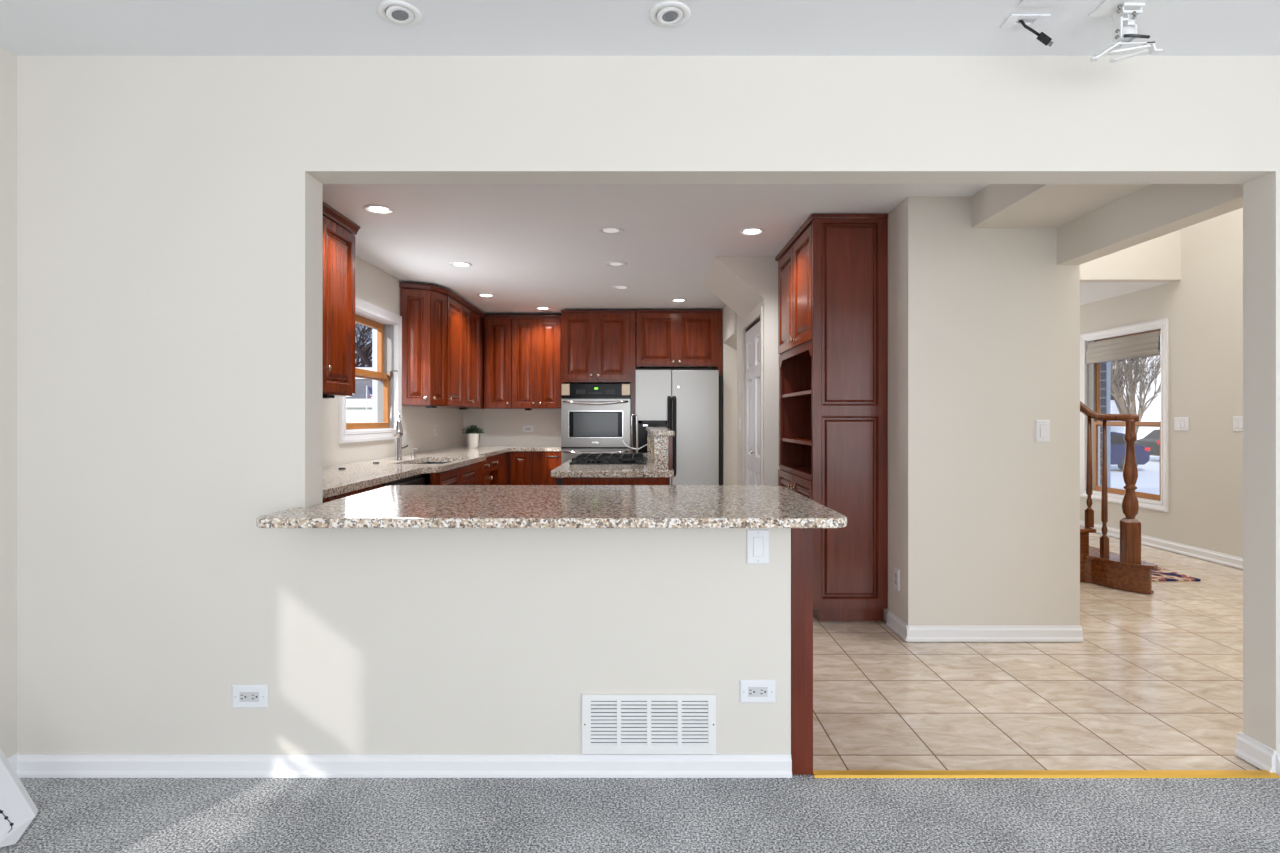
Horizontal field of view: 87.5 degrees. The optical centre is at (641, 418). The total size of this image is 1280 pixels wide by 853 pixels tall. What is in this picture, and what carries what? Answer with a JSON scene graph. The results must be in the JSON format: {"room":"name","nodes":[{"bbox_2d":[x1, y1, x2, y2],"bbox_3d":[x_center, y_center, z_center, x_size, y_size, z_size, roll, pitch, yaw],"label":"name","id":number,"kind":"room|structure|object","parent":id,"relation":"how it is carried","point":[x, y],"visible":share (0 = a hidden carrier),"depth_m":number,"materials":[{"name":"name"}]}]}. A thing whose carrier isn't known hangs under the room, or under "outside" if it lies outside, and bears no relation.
{"room":"living room","nodes":[
{"label":"living room","id":0,"kind":"room"},
{"bbox_2d":[0,46,462,757],"bbox_3d":[-2.220,-0.080,2.300,0.160,2.600,11.800,0,0,0],"label":"wall","id":1,"kind":"structure","parent":0,"point":[373,285],"depth_m":2.27,"materials":[{"name":"paint"}]},
{"bbox_2d":[7,753,18,775],"bbox_3d":[-2.130,1.183,-0.556,0.020,0.075,5.688,0,0,0],"label":"baseboard","id":2,"kind":"structure","parent":1,"relation":"attached to","point":[13,759],"depth_m":2.27,"materials":[{"name":"white wood"}]},
{"bbox_2d":[323,202,359,395],"bbox_3d":[-1.962,-0.679,3.618,0.350,1.078,1.335,0,0,0],"label":"upper cabinet","id":3,"kind":"object","parent":1,"relation":"attached to","point":[339,231],"visible":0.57,"depth_m":3.99,"materials":[{"name":"brown wood"}]},
{"bbox_2d":[323,395,334,398],"bbox_3d":[-1.860,-0.128,3.920,0.070,0.023,0.100,0,0,0],"label":"puck light","id":4,"kind":"object","parent":3,"relation":"attached to","point":[324,396],"visible":0.68,"depth_m":3.90,"materials":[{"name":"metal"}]},
{"bbox_2d":[339,297,401,442],"bbox_3d":[-2.225,-0.362,5.320,0.240,1.115,1.200,0,0,0],"label":"window","id":5,"kind":"structure","parent":1,"relation":"in","point":[385,375],"depth_m":5.71,"materials":[{"name":"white wood"}]},
{"bbox_2d":[401,431,404,443],"bbox_3d":[-2.134,0.170,5.970,0.011,0.118,0.120,0,0,0],"label":"light switch","id":6,"kind":"object","parent":1,"relation":"attached to","point":[403,436],"visible":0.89,"depth_m":5.98,"materials":[{"name":"white plastic"}]},
{"bbox_2d":[435,424,437,435],"bbox_3d":[-2.136,0.120,6.950,0.008,0.118,0.075,0,0,0],"label":"power outlet","id":7,"kind":"object","parent":1,"relation":"attached to","point":[436,425],"visible":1,"depth_m":6.93,"materials":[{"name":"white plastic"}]},
{"bbox_2d":[399,283,485,408],"bbox_3d":[-1.964,-0.655,6.934,0.354,1.080,2.127,0,0,0],"label":"upper cabinet","id":8,"kind":"object","parent":1,"relation":"attached to","point":[443,333],"visible":1,"depth_m":6.15,"materials":[{"name":"brown wood"}]},
{"bbox_2d":[463,368,636,452],"bbox_3d":[-0.420,0.000,8.075,3.440,2.440,0.150,0,0,0],"label":"wall","id":9,"kind":"structure","parent":0,"point":[502,427],"depth_m":8.00,"materials":[{"name":"paint"}]},
{"bbox_2d":[484,315,511,408],"bbox_3d":[-1.656,-0.650,7.814,0.312,1.070,0.365,0,0,0],"label":"upper cabinet","id":10,"kind":"object","parent":9,"relation":"attached to","point":[497,328],"visible":0.99,"depth_m":7.66,"materials":[{"name":"brown wood"}]},
{"bbox_2d":[523,426,532,431],"bbox_3d":[-1.365,0.126,7.995,0.120,0.078,0.008,0,0,0],"label":"power outlet","id":11,"kind":"object","parent":9,"relation":"attached to","point":[525,428],"visible":1,"depth_m":7.99,"materials":[{"name":"white plastic"}]},
{"bbox_2d":[511,315,560,408],"bbox_3d":[-1.213,-0.650,7.814,0.569,1.070,0.365,0,0,0],"label":"upper cabinet","id":12,"kind":"object","parent":9,"relation":"attached to","point":[536,339],"visible":0.98,"depth_m":7.66,"materials":[{"name":"brown wood"}]},
{"bbox_2d":[0,533,1279,852],"bbox_3d":[1.400,1.270,2.350,7.400,0.100,11.900,0,0,0],"label":"floor","id":13,"kind":"structure","parent":0,"point":[798,813],"depth_m":2.20,"materials":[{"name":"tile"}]},
{"bbox_2d":[0,748,37,846],"bbox_3d":[-1.929,1.027,2.023,0.366,0.375,0.136,0,0,33],"label":"paper bag","id":14,"kind":"object","parent":13,"relation":"on","point":[18,810],"visible":1,"depth_m":2.00,"materials":[{"name":"paper"}]},
{"bbox_2d":[323,484,384,502],"bbox_3d":[-1.778,0.748,3.430,0.703,0.765,0.740,0,0,0],"label":"base cabinet","id":15,"kind":"object","parent":13,"relation":"on","point":[347,494],"visible":0.02,"depth_m":3.38,"materials":[{"name":"brown wood"}]},
{"bbox_2d":[383,474,424,485],"bbox_3d":[-1.754,0.744,4.140,0.732,0.753,0.640,0,0,0],"label":"dishwasher","id":16,"kind":"object","parent":13,"relation":"on","point":[418,479],"visible":0.13,"depth_m":4.21,"materials":[{"name":"metal"}]},
{"bbox_2d":[425,461,481,484],"bbox_3d":[-1.741,0.748,5.170,0.778,0.765,1.380,0,0,0],"label":"base cabinet","id":17,"kind":"object","parent":13,"relation":"on","point":[471,474],"visible":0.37,"depth_m":5.11,"materials":[{"name":"brown wood"}]},
{"bbox_2d":[482,454,499,484],"bbox_3d":[-1.778,0.748,6.485,0.703,0.765,0.750,0,0,0],"label":"base cabinet","id":18,"kind":"object","parent":13,"relation":"on","point":[491,465],"visible":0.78,"depth_m":6.46,"materials":[{"name":"brown wood"}]},
{"bbox_2d":[498,451,532,484],"bbox_3d":[-1.677,0.748,7.430,0.905,0.765,1.120,0,0,0],"label":"base cabinet","id":19,"kind":"object","parent":13,"relation":"on","point":[516,467],"visible":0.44,"depth_m":7.42,"materials":[{"name":"brown wood"}]},
{"bbox_2d":[323,446,560,497],"bbox_3d":[-1.518,0.344,5.525,1.241,0.038,4.946,0,0,0],"label":"countertop","id":20,"kind":"structure","parent":19,"relation":"on","point":[361,474],"depth_m":4.53,"materials":[{"name":"stone"}]},
{"bbox_2d":[394,412,407,460],"bbox_3d":[-1.855,0.136,5.103,0.091,0.377,0.222,0,0,-7],"label":"kitchen faucet","id":21,"kind":"object","parent":20,"relation":"on","point":[398,431],"visible":1,"depth_m":5.12,"materials":[{"name":"silver metal"}]},
{"bbox_2d":[411,448,419,457],"bbox_3d":[-1.884,0.286,5.550,0.068,0.078,0.036,0,0,0],"label":"soap dispenser","id":22,"kind":"object","parent":20,"relation":"on","point":[413,449],"visible":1,"depth_m":5.54,"materials":[{"name":"silver metal"}]},
{"bbox_2d":[419,462,447,481],"bbox_3d":[-1.615,0.409,5.200,0.380,0.093,0.850,0,0,0],"label":"sink","id":23,"kind":"object","parent":20,"relation":"in","point":[426,475],"visible":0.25,"depth_m":4.79,"materials":[{"name":"metal"}]},
{"bbox_2d":[462,425,483,447],"bbox_3d":[-1.883,0.196,7.404,0.229,0.258,0.255,0,0,33],"label":"potted plant","id":24,"kind":"object","parent":20,"relation":"on","point":[472,438],"visible":1,"depth_m":7.36,"materials":[{"name":"green plant"}]},
{"bbox_2d":[533,451,560,484],"bbox_3d":[-1.055,0.748,7.689,0.330,0.765,0.602,0,0,0],"label":"base cabinet","id":25,"kind":"object","parent":13,"relation":"on","point":[544,462],"visible":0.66,"depth_m":7.43,"materials":[{"name":"brown wood"}]},
{"bbox_2d":[561,310,635,452],"bbox_3d":[-0.483,0.013,7.675,0.824,2.413,0.645,0,0,0],"label":"tall cabinet","id":26,"kind":"object","parent":13,"relation":"on","point":[598,346],"visible":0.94,"depth_m":7.38,"materials":[{"name":"brown wood"}]},
{"bbox_2d":[561,384,629,477],"bbox_3d":[-0.508,0.258,7.619,0.760,1.283,0.662,0,0,0],"label":"double oven","id":27,"kind":"object","parent":26,"relation":"in","point":[595,418],"visible":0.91,"depth_m":7.37,"materials":[{"name":"silver metal"}]},
{"bbox_2d":[557,477,669,484],"bbox_3d":[-0.182,0.793,5.220,0.715,0.853,2.080,0,0,0],"label":"kitchen island","id":28,"kind":"object","parent":13,"relation":"on","point":[564,480],"visible":0.13,"depth_m":4.18,"materials":[{"name":"brown wood"}]},
{"bbox_2d":[551,453,673,476],"bbox_3d":[-0.185,0.345,5.225,0.770,0.040,2.190,0,0,0],"label":"island countertop","id":29,"kind":"structure","parent":28,"relation":"on","point":[566,469],"depth_m":4.17,"materials":[{"name":"stone"}]},
{"bbox_2d":[569,453,645,463],"bbox_3d":[-0.242,0.306,5.135,0.545,0.038,0.830,0,0,0],"label":"gas cooktop","id":30,"kind":"object","parent":29,"relation":"in","point":[583,458],"visible":1,"depth_m":4.92,"materials":[{"name":"metal"}]},
{"bbox_2d":[646,427,674,469],"bbox_3d":[0.125,0.201,5.210,0.180,0.248,2.120,0,0,0],"label":"raised bar","id":31,"kind":"object","parent":29,"relation":"on","point":[661,437],"visible":1,"depth_m":4.19,"materials":[{"name":"stone"}]},
{"bbox_2d":[622,440,647,449],"bbox_3d":[-0.061,0.225,5.719,0.226,0.084,0.032,0,0,16],"label":"cable","id":32,"kind":"object","parent":31,"relation":"attached to","point":[622,440],"visible":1,"depth_m":5.71,"materials":[{"name":"white plastic"}]},
{"bbox_2d":[651,442,652,459],"bbox_3d":[0.067,0.217,4.450,0.010,0.115,0.070,0,0,0],"label":"power outlet","id":33,"kind":"object","parent":31,"relation":"attached to","point":[652,442],"visible":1,"depth_m":4.42,"materials":[{"name":"beige plastic"}]},
{"bbox_2d":[631,414,636,452],"bbox_3d":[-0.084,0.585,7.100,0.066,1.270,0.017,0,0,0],"label":"step stool","id":34,"kind":"object","parent":13,"relation":"on","point":[632,416],"visible":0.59,"depth_m":7.10,"materials":[{"name":"silver metal"}]},
{"bbox_2d":[636,369,721,484],"bbox_3d":[0.401,0.328,7.542,0.940,1.744,0.795,0,0,0],"label":"refrigerator","id":35,"kind":"object","parent":13,"relation":"on","point":[687,402],"visible":0.65,"depth_m":7.22,"materials":[{"name":"metal"}]},
{"bbox_2d":[791,528,812,774],"bbox_3d":[-0.282,0.779,2.643,1.736,0.882,0.714,0,0,0],"label":"end panel","id":36,"kind":"object","parent":13,"relation":"on","point":[801,538],"visible":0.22,"depth_m":2.29,"materials":[{"name":"brown wood"}]},
{"bbox_2d":[256,485,846,527],"bbox_3d":[-0.278,0.320,2.542,1.835,0.031,1.017,0,0,0],"label":"countertop","id":37,"kind":"structure","parent":36,"relation":"on","point":[391,506],"depth_m":2.23,"materials":[{"name":"stone"}]},
{"bbox_2d":[775,214,887,620],"bbox_3d":[1.225,0.002,4.499,0.470,2.436,1.082,0,0,0],"label":"pantry cabinet","id":38,"kind":"object","parent":13,"relation":"on","point":[833,271],"visible":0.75,"depth_m":3.97,"materials":[{"name":"brown wood"}]},
{"bbox_2d":[782,438,811,445],"bbox_3d":[1.242,0.155,4.503,0.409,0.022,0.993,0,0,0],"label":"shelf","id":39,"kind":"object","parent":38,"relation":"attached to","point":[807,441],"depth_m":4.58,"materials":[{"name":"brown wood"}]},
{"bbox_2d":[782,390,811,397],"bbox_3d":[1.242,-0.165,4.503,0.409,0.022,0.993,0,0,0],"label":"shelf","id":40,"kind":"object","parent":38,"relation":"attached to","point":[785,394],"depth_m":4.68,"materials":[{"name":"brown wood"}]},
{"bbox_2d":[1080,401,1157,593],"bbox_3d":[3.000,0.203,5.284,1.186,2.034,1.332,0,0,0],"label":"staircase","id":41,"kind":"structure","parent":13,"relation":"on","point":[1126,571],"depth_m":4.80,"materials":[{"name":"brown wood"}]},
{"bbox_2d":[1152,567,1200,580],"bbox_3d":[3.915,1.216,5.710,0.570,0.016,1.380,0,0,0],"label":"area rug","id":42,"kind":"object","parent":13,"relation":"on","point":[1160,574],"visible":0.24,"depth_m":5.11,"materials":[{"name":"fabric"}]},
{"bbox_2d":[0,0,1279,55],"bbox_3d":[0.500,-1.303,-0.631,5.600,0.120,5.938,0,0,0],"label":"ceiling","id":43,"kind":"structure","parent":0,"point":[27,27],"depth_m":2.14,"materials":[{"name":"paint"}]},
{"bbox_2d":[378,0,421,25],"bbox_3d":[-0.742,-1.238,2.048,0.128,0.019,0.128,0,0,0],"label":"recessed light","id":44,"kind":"object","parent":43,"relation":"in","point":[401,13],"visible":1,"depth_m":2.04,"materials":[{"name":"white plastic"}]},
{"bbox_2d":[649,1,690,26],"bbox_3d":[0.086,-1.238,2.053,0.128,0.019,0.128,0,0,0],"label":"recessed light","id":45,"kind":"object","parent":43,"relation":"in","point":[670,14],"visible":1,"depth_m":2.04,"materials":[{"name":"white plastic"}]},
{"bbox_2d":[1000,14,1049,27],"bbox_3d":[1.195,-1.240,2.084,0.120,0.006,0.066,0,0,0],"label":"cable plate","id":46,"kind":"object","parent":43,"relation":"attached to","point":[1031,20],"visible":0.9,"depth_m":2.08,"materials":[{"name":"white plastic"}]},
{"bbox_2d":[1018,20,1053,46],"bbox_3d":[1.229,-1.203,2.084,0.107,0.084,0.012,0,0,0],"label":"cable","id":47,"kind":"object","parent":46,"relation":"hanging from","point":[1042,37],"visible":1,"depth_m":2.08,"materials":[{"name":"black plastic"}]},
{"bbox_2d":[1018,0,1062,6],"bbox_3d":[1.188,-1.240,1.978,0.120,0.006,0.058,0,0,0],"label":"blank plate","id":48,"kind":"object","parent":43,"relation":"attached to","point":[1024,3],"visible":1,"depth_m":1.99,"materials":[{"name":"white plastic"}]},
{"bbox_2d":[1089,0,1169,62],"bbox_3d":[1.464,-1.147,2.019,0.293,0.191,0.179,0,0,0],"label":"mount","id":49,"kind":"object","parent":43,"relation":"attached to","point":[1124,12],"visible":1,"depth_m":2.00,"materials":[{"name":"white metal"}]},
{"bbox_2d":[17,56,1279,753],"bbox_3d":[0.580,-0.080,2.350,5.440,2.600,0.125,0,0,0],"label":"wall","id":50,"kind":"structure","parent":0,"point":[170,208],"depth_m":2.29,"materials":[{"name":"paint"}]},
{"bbox_2d":[232,685,267,707],"bbox_3d":[-1.341,0.950,2.284,0.122,0.078,0.008,0,0,0],"label":"power outlet","id":51,"kind":"object","parent":50,"relation":"attached to","point":[243,696],"visible":1,"depth_m":2.28,"materials":[{"name":"white plastic"}]},
{"bbox_2d":[240,692,258,701],"bbox_3d":[-1.341,0.950,2.281,0.066,0.033,0.002,0,0,0],"label":"receptacle","id":52,"kind":"object","parent":51,"relation":"attached to","point":[244,696],"depth_m":2.28,"materials":[{"name":"grey plastic"}]},
{"bbox_2d":[17,754,791,777],"bbox_3d":[-0.815,1.185,2.278,2.650,0.070,0.020,0,0,0],"label":"baseboard","id":53,"kind":"structure","parent":50,"relation":"attached to","point":[28,765],"depth_m":2.27,"materials":[{"name":"white wood"}]},
{"bbox_2d":[582,694,715,753],"bbox_3d":[0.025,1.043,2.280,0.457,0.202,0.013,0,0,0],"label":"air vent","id":54,"kind":"object","parent":50,"relation":"in","point":[611,723],"visible":1,"depth_m":2.28,"materials":[{"name":"white metal"}]},
{"bbox_2d":[740,680,774,702],"bbox_3d":[0.396,0.933,2.284,0.122,0.078,0.008,0,0,0],"label":"power outlet","id":55,"kind":"object","parent":50,"relation":"attached to","point":[751,691],"visible":1,"depth_m":2.28,"materials":[{"name":"white plastic"}]},
{"bbox_2d":[748,687,767,696],"bbox_3d":[0.396,0.933,2.281,0.066,0.033,0.002,0,0,0],"label":"receptacle","id":56,"kind":"object","parent":55,"relation":"attached to","point":[752,691],"depth_m":2.28,"materials":[{"name":"grey plastic"}]},
{"bbox_2d":[747,529,769,563],"bbox_3d":[0.397,0.438,2.282,0.078,0.118,0.011,0,0,0],"label":"light switch","id":57,"kind":"object","parent":50,"relation":"attached to","point":[758,540],"visible":1,"depth_m":2.28,"materials":[{"name":"white plastic"}]},
{"bbox_2d":[813,770,1279,777],"bbox_3d":[1.375,1.216,2.288,1.579,0.008,0.044,0,0,0],"label":"trim","id":58,"kind":"structure","parent":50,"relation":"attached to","point":[816,773],"depth_m":2.28,"materials":[{"name":"gold metal"}]},
{"bbox_2d":[1235,732,1275,772],"bbox_3d":[2.161,1.179,2.357,0.020,0.082,0.137,0,0,0],"label":"baseboard","id":59,"kind":"structure","parent":50,"relation":"attached to","point":[1248,749],"depth_m":2.35,"materials":[{"name":"white wood"}]},
{"bbox_2d":[1276,754,1279,776],"bbox_3d":[2.686,1.185,2.278,1.029,0.070,0.020,0,0,0],"label":"baseboard","id":60,"kind":"structure","parent":50,"relation":"attached to","point":[1277,755],"depth_m":2.28,"materials":[{"name":"white wood"}]},
{"bbox_2d":[323,184,988,316],"bbox_3d":[-0.150,-1.280,5.306,4.300,0.120,5.787,0,0,0],"label":"ceiling","id":61,"kind":"structure","parent":0,"point":[529,247],"depth_m":4.38,"materials":[{"name":"paint"}]},
{"bbox_2d":[363,205,393,213],"bbox_3d":[-1.532,-1.216,3.890,0.170,0.007,0.170,0,0,0],"label":"recessed light","id":62,"kind":"object","parent":61,"relation":"in","point":[377,209],"visible":1,"depth_m":3.88,"materials":[{"name":"white glass"}]},
{"bbox_2d":[450,262,471,266],"bbox_3d":[-1.429,-1.216,5.275,0.170,0.007,0.170,0,0,0],"label":"recessed light","id":63,"kind":"object","parent":61,"relation":"in","point":[457,264],"visible":1,"depth_m":5.27,"materials":[{"name":"white glass"}]},
{"bbox_2d":[477,294,494,296],"bbox_3d":[-1.541,-1.216,6.599,0.170,0.007,0.170,0,0,0],"label":"recessed light","id":64,"kind":"object","parent":61,"relation":"in","point":[480,295],"visible":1,"depth_m":6.60,"materials":[{"name":"white glass"}]},
{"bbox_2d":[536,307,550,309],"bbox_3d":[-1.093,-1.216,7.375,0.170,0.007,0.170,0,0,0],"label":"recessed light","id":65,"kind":"object","parent":61,"relation":"in","point":[539,308],"visible":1,"depth_m":7.37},
{"bbox_2d":[598,226,623,233],"bbox_3d":[-0.201,-1.216,4.323,0.170,0.007,0.170,0,0,0],"label":"recessed light","id":66,"kind":"object","parent":61,"relation":"in","point":[609,229],"visible":1,"depth_m":4.32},
{"bbox_2d":[605,261,626,266],"bbox_3d":[-0.205,-1.216,5.258,0.170,0.007,0.170,0,0,0],"label":"recessed light","id":67,"kind":"object","parent":61,"relation":"in","point":[611,263],"visible":1,"depth_m":5.24,"materials":[{"name":"white glass"}]},
{"bbox_2d":[612,285,629,288],"bbox_3d":[-0.195,-1.216,6.197,0.170,0.007,0.170,0,0,0],"label":"recessed light","id":68,"kind":"object","parent":61,"relation":"in","point":[616,286],"visible":1,"depth_m":6.19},
{"bbox_2d":[671,299,686,301],"bbox_3d":[0.381,-1.216,6.877,0.170,0.007,0.170,0,0,0],"label":"recessed light","id":69,"kind":"object","parent":61,"relation":"in","point":[673,300],"visible":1,"depth_m":6.88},
{"bbox_2d":[739,227,764,234],"bbox_3d":[0.716,-1.216,4.346,0.170,0.007,0.170,0,0,0],"label":"recessed light","id":70,"kind":"object","parent":61,"relation":"in","point":[753,230],"visible":1,"depth_m":4.34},
{"bbox_2d":[636,310,721,374],"bbox_3d":[0.409,0.011,7.675,0.950,2.419,0.645,0,0,0],"label":"wall cabinet","id":71,"kind":"object","parent":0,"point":[665,339],"visible":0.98,"depth_m":7.38,"materials":[{"name":"brown wood"}]},
{"bbox_2d":[722,307,736,484],"bbox_3d":[1.397,0.000,7.395,1.005,2.440,0.110,0,0,0],"label":"wall","id":72,"kind":"structure","parent":0,"point":[729,355],"depth_m":7.34,"materials":[{"name":"paint"}]},
{"bbox_2d":[724,305,736,350],"bbox_3d":[1.099,-0.900,6.910,0.403,0.640,0.860,0,0,0],"label":"ceiling","id":73,"kind":"structure","parent":0,"point":[730,317],"depth_m":6.93,"materials":[{"name":"paint"}]},
{"bbox_2d":[703,257,763,318],"bbox_3d":[0.738,-1.060,5.555,0.365,0.320,1.040,0,0,0],"label":"ceiling","id":74,"kind":"structure","parent":0,"point":[738,282],"depth_m":5.20,"materials":[{"name":"paint"}]},
{"bbox_2d":[737,257,779,485],"bbox_3d":[1.260,0.000,5.753,0.680,2.440,1.435,0,0,0],"label":"wall","id":75,"kind":"structure","parent":0,"point":[770,302],"depth_m":5.04,"materials":[{"name":"paint"}]},
{"bbox_2d":[742,306,762,484],"bbox_3d":[0.912,0.182,5.563,0.013,2.075,0.986,0,0,0],"label":"trim","id":76,"kind":"structure","parent":75,"relation":"attached to","point":[759,312],"depth_m":5.11,"materials":[{"name":"paint"}]},
{"bbox_2d":[746,318,759,484],"bbox_3d":[0.938,0.205,5.563,0.085,2.009,0.866,0,0,0],"label":"door","id":77,"kind":"structure","parent":75,"relation":"in","point":[753,331],"depth_m":5.57,"materials":[{"name":"white wood"}]},
{"bbox_2d":[883,196,1079,625],"bbox_3d":[1.935,-0.080,4.310,0.943,2.600,1.280,0,0,0],"label":"wall","id":78,"kind":"structure","parent":0,"point":[984,323],"depth_m":3.67,"materials":[{"name":"paint"}]},
{"bbox_2d":[894,567,899,590],"bbox_3d":[1.459,0.920,3.830,0.008,0.120,0.075,0,0,0],"label":"power outlet","id":79,"kind":"object","parent":78,"relation":"attached to","point":[896,571],"visible":1,"depth_m":3.81,"materials":[{"name":"white plastic"}]},
{"bbox_2d":[886,611,908,640],"bbox_3d":[1.453,1.179,3.803,0.020,0.082,0.294,0,0,0],"label":"baseboard","id":80,"kind":"structure","parent":78,"relation":"attached to","point":[898,626],"depth_m":3.79,"materials":[{"name":"white wood"}]},
{"bbox_2d":[906,626,1082,641],"bbox_3d":[1.931,1.179,3.660,0.963,0.082,0.020,0,0,0],"label":"baseboard","id":81,"kind":"structure","parent":78,"relation":"attached to","point":[916,633],"depth_m":3.66,"materials":[{"name":"white wood"}]},
{"bbox_2d":[1036,420,1049,441],"bbox_3d":[2.200,0.069,3.664,0.076,0.122,0.011,0,0,0],"label":"light switch","id":82,"kind":"object","parent":78,"relation":"attached to","point":[1042,426],"visible":1,"depth_m":3.66,"materials":[{"name":"white plastic"}]},
{"bbox_2d":[971,184,1151,227],"bbox_3d":[2.045,-1.183,3.042,0.470,0.273,1.257,0,0,0],"label":"ceiling","id":83,"kind":"structure","parent":0,"point":[995,205],"depth_m":3.33,"materials":[{"name":"paint"}]},
{"bbox_2d":[1080,282,1169,304],"bbox_3d":[3.650,-1.317,7.225,2.700,0.125,2.150,0,0,0],"label":"ceiling","id":84,"kind":"structure","parent":0,"point":[1090,292],"depth_m":6.45,"materials":[{"name":"paint"}]},
{"bbox_2d":[1080,229,1180,281],"bbox_3d":[3.650,-2.518,6.093,2.700,2.525,0.115,0,0,0],"label":"wall","id":85,"kind":"structure","parent":0,"point":[1158,259],"depth_m":6.04,"materials":[{"name":"paint"}]},
{"bbox_2d":[1057,184,1242,264],"bbox_3d":[2.340,-2.312,3.042,0.120,2.937,1.257,0,0,0],"label":"ceiling beam","id":86,"kind":"structure","parent":0,"point":[1153,211],"depth_m":3.06,"materials":[{"name":"paint"}]},
{"bbox_2d":[1080,208,1242,557],"bbox_3d":[4.950,-1.280,5.300,0.160,5.000,6.000,0,0,0],"label":"wall","id":87,"kind":"structure","parent":0,"point":[1203,309],"depth_m":5.79,"materials":[{"name":"paint"}]},
{"bbox_2d":[1080,318,1167,511],"bbox_3d":[4.935,-0.033,6.793,0.170,1.795,1.225,0,0,0],"label":"window","id":88,"kind":"structure","parent":87,"relation":"in","point":[1089,373],"depth_m":6.94,"materials":[{"name":"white wood"}]},
{"bbox_2d":[1086,331,1159,363],"bbox_3d":[4.864,-0.710,6.795,0.032,0.230,1.010,0,0,0],"label":"roman shade","id":89,"kind":"object","parent":88,"relation":"attached to","point":[1146,344],"visible":1,"depth_m":6.72,"materials":[{"name":"fabric"}]},
{"bbox_2d":[1080,520,1242,569],"bbox_3d":[4.860,1.175,5.260,0.020,0.090,5.680,0,0,0],"label":"baseboard","id":90,"kind":"structure","parent":87,"relation":"attached to","point":[1212,556],"depth_m":5.98,"materials":[{"name":"white wood"}]},
{"bbox_2d":[1174,417,1188,430],"bbox_3d":[4.864,0.050,6.024,0.011,0.122,0.165,0,0,0],"label":"light switch","id":91,"kind":"object","parent":87,"relation":"attached to","point":[1180,423],"visible":1,"depth_m":6.02,"materials":[{"name":"white plastic"}]},
{"bbox_2d":[1233,417,1242,431],"bbox_3d":[4.864,0.045,5.440,0.011,0.122,0.120,0,0,0],"label":"light switch","id":92,"kind":"object","parent":87,"relation":"attached to","point":[1237,421],"visible":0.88,"depth_m":5.45,"materials":[{"name":"white plastic"}]},
{"label":"outside","id":93,"kind":"structure","parent":0,"visible":0},
{"bbox_2d":[1111,455,1159,494],"bbox_3d":[15.000,2.345,35.000,150.000,0.350,110.000,0,0,0],"label":"ground","id":94,"kind":"structure","parent":93,"point":[1148,480],"depth_m":24.57,"materials":[{"name":"white snow"}]},
{"bbox_2d":[346,367,371,422],"bbox_3d":[-8.600,0.385,19.140,9.600,3.570,4.520,0,0,0],"label":"garage","id":95,"kind":"structure","parent":94,"relation":"on","point":[356,403],"depth_m":17.00,"materials":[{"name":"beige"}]},
{"bbox_2d":[355,323,371,366],"bbox_3d":[-9.081,-2.739,24.291,11.106,9.845,6.143,0,0,-40],"label":"bare tree","id":96,"kind":"object","parent":94,"relation":"on","point":[360,343],"visible":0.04,"depth_m":24.06,"materials":[{"name":"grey plant"}]},
{"bbox_2d":[355,327,371,366],"bbox_3d":[-12.611,-3.121,31.399,7.159,10.655,9.698,0,0,22],"label":"bare tree","id":97,"kind":"object","parent":94,"relation":"on","point":[366,345],"visible":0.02,"depth_m":31.87,"materials":[{"name":"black plant"}]},
{"bbox_2d":[366,385,371,422],"bbox_3d":[-5.594,0.744,14.000,0.372,2.872,0.023,0,0,0],"label":"flag","id":98,"kind":"object","parent":94,"relation":"on","point":[369,388],"visible":0.33,"depth_m":13.99,"materials":[{"name":"fabric"}]},
{"bbox_2d":[1100,362,1105,485],"bbox_3d":[5.173,0.195,7.760,0.245,3.950,0.280,0,0,0],"label":"brick pier","id":99,"kind":"structure","parent":94,"relation":"on","point":[1102,364],"depth_m":7.62,"materials":[{"name":"brick"}]},
{"bbox_2d":[1106,361,1110,487],"bbox_3d":[5.350,0.190,7.550,0.100,3.940,0.300,0,0,0],"label":"downspout","id":100,"kind":"object","parent":99,"relation":"attached to","point":[1108,364],"visible":0.07,"depth_m":7.62,"materials":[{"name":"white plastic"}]},
{"bbox_2d":[1111,432,1149,470],"bbox_3d":[18.252,1.360,27.852,4.623,1.640,1.795,0,0,0],"label":"car","id":101,"kind":"object","parent":94,"relation":"on","point":[1118,445],"visible":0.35,"depth_m":27.00,"materials":[{"name":"blue paint"}]},
{"bbox_2d":[1111,333,1160,442],"bbox_3d":[23.414,-2.736,31.832,6.229,9.862,4.298,0,0,-20],"label":"bare tree","id":102,"kind":"object","parent":94,"relation":"on","point":[1138,368],"visible":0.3,"depth_m":31.18,"materials":[{"name":"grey plant"}]},
{"bbox_2d":[1111,334,1160,439],"bbox_3d":[31.000,-4.305,45.000,34.800,12.950,8.800,0,0,0],"label":"sky","id":103,"kind":"structure","parent":94,"relation":"on","point":[1152,413],"depth_m":40.93,"materials":[{"name":"white"}]},
{"bbox_2d":[1137,429,1159,455],"bbox_3d":[27.726,1.368,33.830,4.509,1.596,1.740,0,0,0],"label":"car","id":104,"kind":"object","parent":94,"relation":"on","point":[1152,440],"visible":0.15,"depth_m":33.73,"materials":[{"name":"grey metal"}]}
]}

